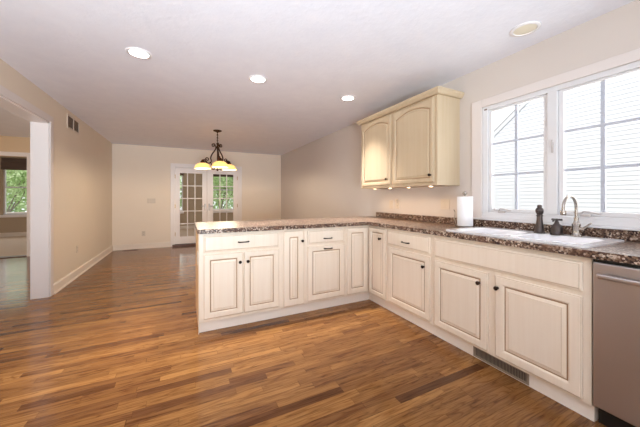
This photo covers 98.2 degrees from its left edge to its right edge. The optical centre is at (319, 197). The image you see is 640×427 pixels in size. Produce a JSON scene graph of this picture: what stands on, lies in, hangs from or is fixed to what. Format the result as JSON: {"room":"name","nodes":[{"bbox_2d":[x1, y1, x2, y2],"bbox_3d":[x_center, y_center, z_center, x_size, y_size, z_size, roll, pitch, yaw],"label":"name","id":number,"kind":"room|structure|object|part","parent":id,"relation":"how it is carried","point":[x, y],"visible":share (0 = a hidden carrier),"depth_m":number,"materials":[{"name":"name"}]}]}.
{"room":"kitchen","nodes":[
{"label":"kitchen","id":0,"kind":"room"},
{"bbox_2d":[0,59,111,282],"bbox_3d":[-2.449,-0.021,1.454,0.162,2.460,10.870,0,0,-26],"label":"wall","id":1,"kind":"structure","parent":0,"point":[82,162],"depth_m":4.18,"materials":[{"name":"paint"}]},
{"bbox_2d":[0,85,53,299],"bbox_3d":[-2.963,0.143,2.499,0.165,2.131,1.900,0,0,-26],"label":"trim","id":2,"kind":"structure","parent":1,"relation":"attached to","point":[39,127],"depth_m":3.33,"materials":[{"name":"white paint"}]},
{"bbox_2d":[67,113,79,134],"bbox_3d":[-3.666,-1.091,4.126,0.010,0.200,0.500,0,0,-26],"label":"air vent","id":3,"kind":"object","parent":1,"relation":"in","point":[73,124],"visible":1,"depth_m":4.12,"materials":[{"name":"beige metal"}]},
{"bbox_2d":[54,246,112,294],"bbox_3d":[-2.366,1.147,1.502,0.028,0.125,10.824,0,0,-26],"label":"baseboard","id":4,"kind":"structure","parent":1,"relation":"attached to","point":[59,285],"depth_m":4.33,"materials":[{"name":"beige paint"}]},
{"bbox_2d":[0,156,232,232],"bbox_3d":[-6.715,-0.081,10.260,11.400,2.580,0.140,0,0,-26],"label":"wall","id":5,"kind":"structure","parent":0,"point":[11,224],"depth_m":10.90,"materials":[{"name":"paint"}]},
{"bbox_2d":[0,170,26,217],"bbox_3d":[-9.412,-0.301,8.878,1.160,1.820,0.140,0,0,-26],"label":"window","id":6,"kind":"structure","parent":5,"relation":"in","point":[5,215],"depth_m":8.69,"materials":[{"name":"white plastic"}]},
{"bbox_3d":[-9.393,0.570,8.837,1.160,0.079,0.049,0,0,-26],"label":"sill","id":7,"kind":"part","parent":6,"relation":"part of","materials":[{"name":"white paint"}]},
{"bbox_2d":[1,158,26,169],"bbox_3d":[-9.376,-1.066,8.838,1.110,0.370,0.060,0,0,-26],"label":"roman shade","id":8,"kind":"object","parent":5,"relation":"attached to","point":[6,163],"visible":0.66,"depth_m":8.70,"materials":[{"name":"brown fabric"}]},
{"bbox_2d":[0,225,193,236],"bbox_3d":[-6.678,1.147,10.184,11.000,0.125,0.028,0,0,-26],"label":"baseboard","id":9,"kind":"structure","parent":5,"relation":"attached to","point":[11,234],"depth_m":8.78,"materials":[{"name":"beige paint"}]},
{"bbox_2d":[180,175,183,213],"bbox_3d":[-5.841,-0.301,10.634,1.120,1.820,0.140,0,0,-26],"label":"window","id":10,"kind":"structure","parent":5,"relation":"in","point":[182,175],"depth_m":10.87,"materials":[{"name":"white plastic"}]},
{"bbox_2d":[213,189,232,212],"bbox_3d":[-3.992,-0.301,11.543,1.140,1.820,0.140,0,0,-26],"label":"window","id":11,"kind":"structure","parent":5,"relation":"in","point":[213,189],"depth_m":11.51,"materials":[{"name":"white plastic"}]},
{"bbox_3d":[-3.972,0.570,11.502,1.140,0.079,0.049,0,0,-26],"label":"sill","id":12,"kind":"part","parent":11,"relation":"part of","materials":[{"name":"white paint"}]},
{"bbox_2d":[213,174,232,176],"bbox_3d":[-3.956,-1.066,11.503,1.090,0.370,0.060,0,0,-26],"label":"roman shade","id":13,"kind":"object","parent":5,"relation":"attached to","point":[215,175],"visible":0.08,"depth_m":11.44,"materials":[{"name":"brown fabric"}]},
{"bbox_2d":[0,136,280,245],"bbox_3d":[-5.273,-0.081,6.200,9.407,2.580,0.140,0,0,-26],"label":"wall","id":14,"kind":"structure","parent":0,"point":[139,173],"depth_m":6.75,"materials":[{"name":"paint"}]},
{"bbox_2d":[0,255,26,257],"bbox_3d":[-7.293,1.202,5.195,2.694,0.014,0.160,0,0,-26],"label":"trim","id":15,"kind":"structure","parent":14,"relation":"attached to","point":[17,255],"depth_m":5.67,"materials":[{"name":"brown wood"}]},
{"bbox_2d":[0,151,29,256],"bbox_3d":[-7.263,0.137,5.134,2.866,2.145,0.016,0,0,-26],"label":"trim","id":16,"kind":"structure","parent":14,"relation":"attached to","point":[2,153],"depth_m":5.73,"materials":[{"name":"white paint"}]},
{"bbox_2d":[113,242,169,250],"bbox_3d":[-3.571,1.147,6.943,5.356,0.125,0.028,0,0,-26],"label":"baseboard","id":17,"kind":"structure","parent":14,"relation":"attached to","point":[158,244],"depth_m":6.61,"materials":[{"name":"beige paint"}]},
{"bbox_2d":[147,198,154,202],"bbox_3d":[-4.076,0.069,6.704,0.170,0.115,0.009,0,0,-26],"label":"switch plate","id":18,"kind":"object","parent":14,"relation":"attached to","point":[149,200],"visible":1,"depth_m":6.70,"materials":[{"name":"beige plastic"}]},
{"bbox_2d":[172,243,195,246],"bbox_3d":[-2.956,1.184,7.305,1.640,0.050,0.199,0,0,-26],"label":"trim","id":19,"kind":"structure","parent":14,"relation":"attached to","point":[186,244],"depth_m":6.98,"materials":[{"name":"brown wood"}]},
{"bbox_2d":[175,168,206,243],"bbox_3d":[-3.293,0.199,7.089,0.745,1.915,0.102,0,0,-26],"label":"door","id":20,"kind":"structure","parent":14,"relation":"in","point":[184,239],"depth_m":7.07,"materials":[{"name":"white paint"}]},
{"bbox_2d":[170,163,241,246],"bbox_3d":[-2.962,0.172,7.324,1.730,2.073,0.159,0,0,-26],"label":"trim","id":21,"kind":"structure","parent":14,"relation":"attached to","point":[173,166],"depth_m":6.91,"materials":[{"name":"white paint"}]},
{"bbox_2d":[207,169,237,221],"bbox_3d":[-2.604,0.199,7.428,0.778,1.915,0.102,0,0,-26],"label":"door","id":22,"kind":"structure","parent":14,"relation":"in","point":[210,172],"depth_m":7.42,"materials":[{"name":"white paint"}]},
{"bbox_2d":[0,229,606,426],"bbox_3d":[-3.360,1.259,3.435,11.400,0.100,15.470,0,0,-26],"label":"floor","id":23,"kind":"structure","parent":0,"point":[119,345],"depth_m":2.00,"materials":[{"name":"brown wood"}]},
{"bbox_2d":[196,230,281,333],"bbox_3d":[-0.853,0.763,2.876,0.768,0.891,0.657,0,0,-26],"label":"base cabinet","id":24,"kind":"object","parent":23,"relation":"on","point":[239,274],"visible":0.97,"depth_m":2.60,"materials":[{"name":"beige paint"}]},
{"bbox_3d":[-1.212,0.739,2.739,0.004,0.840,0.587,0,0,-26],"label":"panel","id":25,"kind":"part","parent":24,"relation":"part of","materials":[{"name":"beige wood"}]},
{"bbox_3d":[-0.881,0.795,2.543,0.345,0.577,0.020,0,0,-26],"label":"door","id":26,"kind":"part","parent":24,"relation":"part of","materials":[{"name":"beige paint"}]},
{"bbox_3d":[-0.723,0.412,2.620,0.696,0.150,0.020,0,0,-26],"label":"drawer","id":27,"kind":"part","parent":24,"relation":"part of","materials":[{"name":"beige paint"}]},
{"bbox_3d":[-0.565,0.795,2.698,0.343,0.577,0.020,0,0,-26],"label":"door","id":28,"kind":"part","parent":24,"relation":"part of","materials":[{"name":"beige paint"}]},
{"bbox_2d":[281,229,304,316],"bbox_3d":[-0.393,0.763,3.103,0.256,0.891,0.657,0,0,-26],"label":"base cabinet","id":29,"kind":"object","parent":23,"relation":"on","point":[293,240],"visible":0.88,"depth_m":2.84,"materials":[{"name":"beige paint"}]},
{"bbox_2d":[304,227,344,311],"bbox_3d":[-0.058,0.763,3.267,0.489,0.891,0.657,0,0,-26],"label":"base cabinet","id":30,"kind":"object","parent":23,"relation":"on","point":[324,247],"visible":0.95,"depth_m":3.00,"materials":[{"name":"beige paint"}]},
{"bbox_3d":[0.070,0.415,3.010,0.444,0.144,0.020,0,0,-26],"label":"drawer","id":31,"kind":"part","parent":30,"relation":"part of","materials":[{"name":"beige paint"}]},
{"bbox_3d":[0.071,0.798,3.011,0.450,0.578,0.020,0,0,-26],"label":"door","id":32,"kind":"part","parent":30,"relation":"part of","materials":[{"name":"beige paint"}]},
{"bbox_2d":[344,225,389,309],"bbox_3d":[0.643,0.763,3.453,0.929,0.891,0.941,0,0,-26],"label":"base cabinet","id":33,"kind":"object","parent":23,"relation":"on","point":[366,246],"visible":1,"depth_m":3.16,"materials":[{"name":"beige paint"}]},
{"bbox_3d":[0.431,0.714,3.188,0.287,0.754,0.020,0,0,-26],"label":"door","id":34,"kind":"part","parent":33,"relation":"part of","materials":[{"name":"beige paint"}]},
{"bbox_3d":[0.642,0.719,3.111,0.020,0.764,0.300,0,0,-26],"label":"door","id":35,"kind":"part","parent":33,"relation":"part of","materials":[{"name":"beige paint"}]},
{"bbox_2d":[194,216,639,264],"bbox_3d":[0.420,0.297,2.179,2.456,0.040,3.400,0,0,-26],"label":"countertop","id":36,"kind":"structure","parent":33,"relation":"on","point":[627,252],"depth_m":2.54,"materials":[{"name":"stone"}]},
{"bbox_2d":[454,191,473,227],"bbox_3d":[1.375,0.106,2.632,0.164,0.340,0.164,0,0,-26],"label":"paper towel holder","id":37,"kind":"object","parent":36,"relation":"on","point":[464,204],"visible":0.98,"depth_m":2.58,"materials":[{"name":"white paper"}]},
{"bbox_2d":[446,227,624,247],"bbox_3d":[1.488,0.366,2.044,0.525,0.205,0.924,0,0,-26],"label":"sink","id":38,"kind":"object","parent":36,"relation":"in","point":[564,240],"visible":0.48,"depth_m":1.96,"materials":[{"name":"white ceramic"}]},
{"bbox_3d":[1.362,0.366,2.222,0.372,0.205,0.401,0,0,-26],"label":"bowl","id":39,"kind":"part","parent":38,"relation":"part of","materials":[{"name":"white ceramic"}]},
{"bbox_2d":[534,205,545,233],"bbox_3d":[1.653,0.157,2.089,0.072,0.215,0.072,0,0,-26],"label":"sprayer","id":40,"kind":"object","parent":38,"relation":"on","point":[539,228],"visible":1,"depth_m":2.07,"materials":[{"name":"grey metal"}]},
{"bbox_2d":[549,218,563,234],"bbox_3d":[1.703,0.205,1.997,0.084,0.117,0.082,0,0,17],"label":"soap dispenser","id":41,"kind":"object","parent":38,"relation":"on","point":[556,228],"visible":1,"depth_m":1.98,"materials":[{"name":"grey metal"}]},
{"bbox_3d":[1.552,0.366,1.836,0.372,0.205,0.401,0,0,-26],"label":"bowl","id":42,"kind":"part","parent":38,"relation":"part of","materials":[{"name":"white ceramic"}]},
{"bbox_2d":[560,195,591,236],"bbox_3d":[1.704,0.121,1.848,0.224,0.287,0.119,0,0,-26],"label":"faucet","id":43,"kind":"object","parent":36,"relation":"on","point":[576,228],"visible":0.99,"depth_m":1.89,"materials":[{"name":"silver metal"}]},
{"bbox_3d":[1.681,0.071,1.868,0.201,0.187,0.032,0,0,-26],"label":"spout","id":44,"kind":"part","parent":43,"relation":"part of","materials":[{"name":"silver metal"}]},
{"bbox_3d":[1.783,0.192,1.859,0.028,0.059,0.075,0,0,-16],"label":"handle","id":45,"kind":"part","parent":43,"relation":"part of","materials":[{"name":"silver metal"}]},
{"bbox_2d":[388,228,435,334],"bbox_3d":[1.105,0.763,2.819,0.657,0.891,0.603,0,0,-26],"label":"base cabinet","id":46,"kind":"object","parent":23,"relation":"on","point":[410,254],"visible":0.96,"depth_m":2.64,"materials":[{"name":"beige paint"}]},
{"bbox_3d":[0.846,0.417,2.696,0.020,0.152,0.560,0,0,-26],"label":"drawer","id":47,"kind":"part","parent":46,"relation":"part of","materials":[{"name":"beige paint"}]},
{"bbox_3d":[0.849,0.804,2.691,0.020,0.570,0.548,0,0,-26],"label":"door","id":48,"kind":"part","parent":46,"relation":"part of","materials":[{"name":"beige paint"}]},
{"bbox_2d":[433,235,598,421],"bbox_3d":[1.470,0.763,2.076,0.657,0.891,1.049,0,0,-26],"label":"base cabinet","id":49,"kind":"object","parent":23,"relation":"on","point":[530,310],"visible":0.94,"depth_m":1.76,"materials":[{"name":"beige paint"}]},
{"bbox_3d":[1.096,0.817,2.188,0.020,0.559,0.466,0,0,-26],"label":"door","id":50,"kind":"part","parent":49,"relation":"part of","materials":[{"name":"beige paint"}]},
{"bbox_2d":[473,346,528,385],"bbox_3d":[1.255,1.161,1.946,0.006,0.080,0.380,0,0,-26],"label":"register","id":51,"kind":"object","parent":49,"relation":"attached to","point":[497,363],"visible":0.94,"depth_m":1.93,"materials":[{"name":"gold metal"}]},
{"bbox_3d":[1.210,0.430,1.956,0.020,0.158,0.992,0,0,-26],"label":"false drawer panel","id":52,"kind":"part","parent":49,"relation":"part of","materials":[{"name":"beige paint"}]},
{"bbox_3d":[1.325,0.817,1.722,0.020,0.559,0.470,0,0,-26],"label":"door","id":53,"kind":"part","parent":49,"relation":"part of","materials":[{"name":"beige paint"}]},
{"bbox_2d":[593,259,639,426],"bbox_3d":[1.823,0.765,1.319,0.642,0.888,0.602,0,0,-26],"label":"dishwasher","id":54,"kind":"object","parent":23,"relation":"on","point":[616,285],"visible":0.94,"depth_m":1.39,"materials":[{"name":"silver metal"}]},
{"bbox_3d":[1.649,1.155,1.233,0.030,0.109,0.602,0,0,-26],"label":"toe panel","id":55,"kind":"part","parent":54,"relation":"part of","materials":[{"name":"black plastic"}]},
{"bbox_3d":[1.553,0.400,1.186,0.040,0.026,0.550,0,0,-26],"label":"handle","id":56,"kind":"part","parent":54,"relation":"part of","materials":[{"name":"silver metal"}]},
{"bbox_2d":[0,0,634,154],"bbox_3d":[-2.848,-1.301,1.268,9.407,0.100,11.130,0,0,-26],"label":"ceiling","id":57,"kind":"structure","parent":0,"point":[311,54],"depth_m":2.45,"materials":[{"name":"white paint"}]},
{"bbox_2d":[126,47,151,58],"bbox_3d":[-1.561,-1.246,2.394,0.190,0.008,0.190,0,0,-26],"label":"recessed light","id":58,"kind":"object","parent":57,"relation":"in","point":[140,53],"visible":1,"depth_m":2.38,"materials":[{"name":"white"}]},
{"bbox_2d":[194,130,235,170],"bbox_3d":[-1.906,-0.873,5.089,0.750,0.754,0.729,0,0,-20],"label":"chandelier","id":59,"kind":"object","parent":57,"relation":"hanging from","point":[219,163],"visible":1,"depth_m":5.12,"materials":[{"name":"yellow glass"}]},
{"bbox_3d":[-2.172,-0.598,5.140,0.286,0.106,0.286,0,0,-20],"label":"lamp shade","id":60,"kind":"part","parent":59,"relation":"part of","materials":[{"name":"yellow glass"}]},
{"bbox_3d":[-2.041,-0.766,5.140,0.265,0.498,0.022,0,0,0],"label":"arm","id":61,"kind":"part","parent":59,"relation":"part of","materials":[{"name":"brown metal"}]},
{"bbox_3d":[-1.763,-0.598,4.906,0.286,0.106,0.286,0,0,-20],"label":"lamp shade","id":62,"kind":"part","parent":59,"relation":"part of","materials":[{"name":"yellow glass"}]},
{"bbox_3d":[-1.831,-0.766,5.263,0.023,0.498,0.266,0,0,30],"label":"arm","id":63,"kind":"part","parent":59,"relation":"part of","materials":[{"name":"brown metal"}]},
{"bbox_3d":[-1.765,-0.598,5.377,0.286,0.106,0.286,0,0,-20],"label":"lamp shade","id":64,"kind":"part","parent":59,"relation":"part of","materials":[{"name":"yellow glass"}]},
{"bbox_2d":[249,75,266,82],"bbox_3d":[-0.652,-1.246,2.917,0.190,0.008,0.190,0,0,-26],"label":"recessed light","id":65,"kind":"object","parent":57,"relation":"in","point":[254,78],"visible":1,"depth_m":2.91,"materials":[{"name":"white"}]},
{"bbox_2d":[340,95,355,100],"bbox_3d":[0.350,-1.246,3.470,0.190,0.008,0.190,0,0,-26],"label":"recessed light","id":66,"kind":"object","parent":57,"relation":"in","point":[346,97],"visible":1,"depth_m":3.46,"materials":[{"name":"white"}]},
{"bbox_2d":[510,21,540,36],"bbox_3d":[1.518,-1.246,2.053,0.190,0.008,0.190,0,0,-26],"label":"recessed light","id":67,"kind":"object","parent":57,"relation":"in","point":[526,28],"visible":1,"depth_m":2.04,"materials":[{"name":"white plastic"}]},
{"bbox_2d":[281,0,639,227],"bbox_3d":[1.314,-0.021,3.304,0.140,2.460,10.870,0,0,-26],"label":"wall","id":68,"kind":"structure","parent":0,"point":[322,177],"depth_m":2.95,"materials":[{"name":"paint"}]},
{"bbox_2d":[389,200,392,208],"bbox_3d":[0.978,0.089,3.818,0.009,0.115,0.072,0,0,-26],"label":"switch plate","id":69,"kind":"object","parent":68,"relation":"attached to","point":[390,201],"visible":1,"depth_m":3.81,"materials":[{"name":"beige plastic"}]},
{"bbox_2d":[396,200,399,208],"bbox_3d":[1.034,0.084,3.704,0.009,0.115,0.072,0,0,-26],"label":"outlet plate","id":70,"kind":"object","parent":68,"relation":"attached to","point":[398,202],"visible":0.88,"depth_m":3.68,"materials":[{"name":"beige plastic"}]},
{"bbox_2d":[357,86,463,188],"bbox_3d":[0.992,-0.603,3.370,0.378,0.949,1.399,0,0,-26],"label":"upper cabinet","id":71,"kind":"object","parent":68,"relation":"attached to","point":[414,142],"visible":1,"depth_m":2.96,"materials":[{"name":"beige paint"}]},
{"bbox_3d":[0.719,-0.582,3.592,0.020,0.846,0.592,0,0,-26],"label":"door","id":72,"kind":"part","parent":71,"relation":"part of","materials":[{"name":"beige paint"}]},
{"bbox_3d":[0.866,-0.136,3.308,0.006,0.015,1.298,0,0,-26],"label":"rail","id":73,"kind":"part","parent":71,"relation":"part of","materials":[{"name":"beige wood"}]},
{"bbox_3d":[0.993,-1.048,3.371,0.376,0.058,1.399,0,0,-26],"label":"crown moulding","id":74,"kind":"part","parent":71,"relation":"part of","materials":[{"name":"beige paint"}]},
{"bbox_3d":[1.000,-0.582,3.020,0.020,0.846,0.590,0,0,-26],"label":"door","id":75,"kind":"part","parent":71,"relation":"part of","materials":[{"name":"beige paint"}]},
{"bbox_2d":[441,199,449,209],"bbox_3d":[1.365,0.069,3.030,0.009,0.115,0.116,0,0,-26],"label":"switch plate","id":76,"kind":"object","parent":68,"relation":"attached to","point":[445,203],"visible":1,"depth_m":3.02,"materials":[{"name":"beige plastic"}]},
{"bbox_2d":[376,212,639,241],"bbox_3d":[1.548,0.242,2.644,0.021,0.070,3.240,0,0,-26],"label":"backsplash","id":77,"kind":"structure","parent":68,"relation":"attached to","point":[627,235],"depth_m":2.34,"materials":[{"name":"stone"}]},
{"bbox_2d":[472,48,639,230],"bbox_3d":[1.829,-0.365,2.150,0.105,1.142,1.355,0,0,-26],"label":"window","id":78,"kind":"structure","parent":68,"relation":"in","point":[553,90],"depth_m":2.15,"materials":[{"name":"paint"}]},
{"bbox_3d":[1.637,0.113,2.480,0.040,0.043,0.149,0,0,-26],"label":"crank handle","id":79,"kind":"part","parent":78,"relation":"part of","materials":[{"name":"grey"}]},
{"bbox_3d":[1.712,-0.348,2.413,0.032,0.953,0.478,0,0,-26],"label":"sash","id":80,"kind":"part","parent":78,"relation":"part of","materials":[{"name":"white plastic"}]},
{"bbox_2d":[492,105,543,208],"bbox_3d":[1.712,-0.355,2.415,0.018,0.905,0.414,0,0,-26],"label":"grille","id":81,"kind":"object","parent":78,"relation":"attached to","point":[517,139],"depth_m":2.42,"materials":[{"name":"grey plastic"}]},
{"bbox_3d":[1.793,-0.401,2.143,0.020,0.100,0.015,0,0,-26],"label":"lock lever","id":82,"kind":"part","parent":78,"relation":"part of","materials":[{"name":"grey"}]},
{"bbox_3d":[1.893,0.113,1.960,0.040,0.043,0.149,0,0,-26],"label":"crank handle","id":83,"kind":"part","parent":78,"relation":"part of","materials":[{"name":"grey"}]},
{"bbox_3d":[1.959,-0.348,1.910,0.032,0.953,0.508,0,0,-26],"label":"sash","id":84,"kind":"part","parent":78,"relation":"part of","materials":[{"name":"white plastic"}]},
{"bbox_2d":[564,80,639,211],"bbox_3d":[1.957,-0.355,1.917,0.018,0.905,0.431,0,0,-26],"label":"grille","id":85,"kind":"object","parent":78,"relation":"attached to","point":[602,125],"depth_m":1.92,"materials":[{"name":"grey plastic"}]},
{"label":"outside","id":86,"kind":"structure","parent":0,"visible":0},
{"bbox_3d":[-8.824,2.259,17.948,80.000,0.100,80.000,0,0,-26],"label":"ground","id":87,"kind":"structure","parent":86,"visible":0},
{"bbox_2d":[6,170,26,211],"bbox_3d":[-13.969,-0.723,13.262,4.948,5.880,6.520,0,0,-32],"label":"tree","id":88,"kind":"object","parent":87,"relation":"on","point":[20,180],"visible":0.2,"depth_m":12.37,"materials":[{"name":"green plant"}]},
{"bbox_2d":[6,209,227,212],"bbox_3d":[-7.596,1.059,10.919,14.000,1.100,1.700,0,0,-26],"label":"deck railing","id":89,"kind":"object","parent":87,"relation":"on","point":[180,209],"visible":0.03,"depth_m":10.05,"materials":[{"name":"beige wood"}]},
{"bbox_2d":[6,175,232,211],"bbox_3d":[-19.004,0.126,27.332,34.372,5.637,4.021,0,0,-26],"label":"hedge","id":90,"kind":"object","parent":87,"relation":"on","point":[20,206],"visible":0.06,"depth_m":24.18,"materials":[{"name":"green plant"}]},
{"bbox_2d":[180,175,232,208],"bbox_3d":[-5.494,-0.877,15.720,6.346,6.204,6.080,0,0,-6],"label":"tree","id":91,"kind":"object","parent":87,"relation":"on","point":[215,179],"visible":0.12,"depth_m":15.57,"materials":[{"name":"green plant"}]},
{"bbox_2d":[494,72,639,212],"bbox_3d":[11.027,-2.121,5.393,7.250,8.660,12.070,0,0,-26],"label":"house","id":92,"kind":"structure","parent":87,"relation":"on","point":[622,93],"depth_m":6.71,"materials":[{"name":"white plastic"}]}
]}

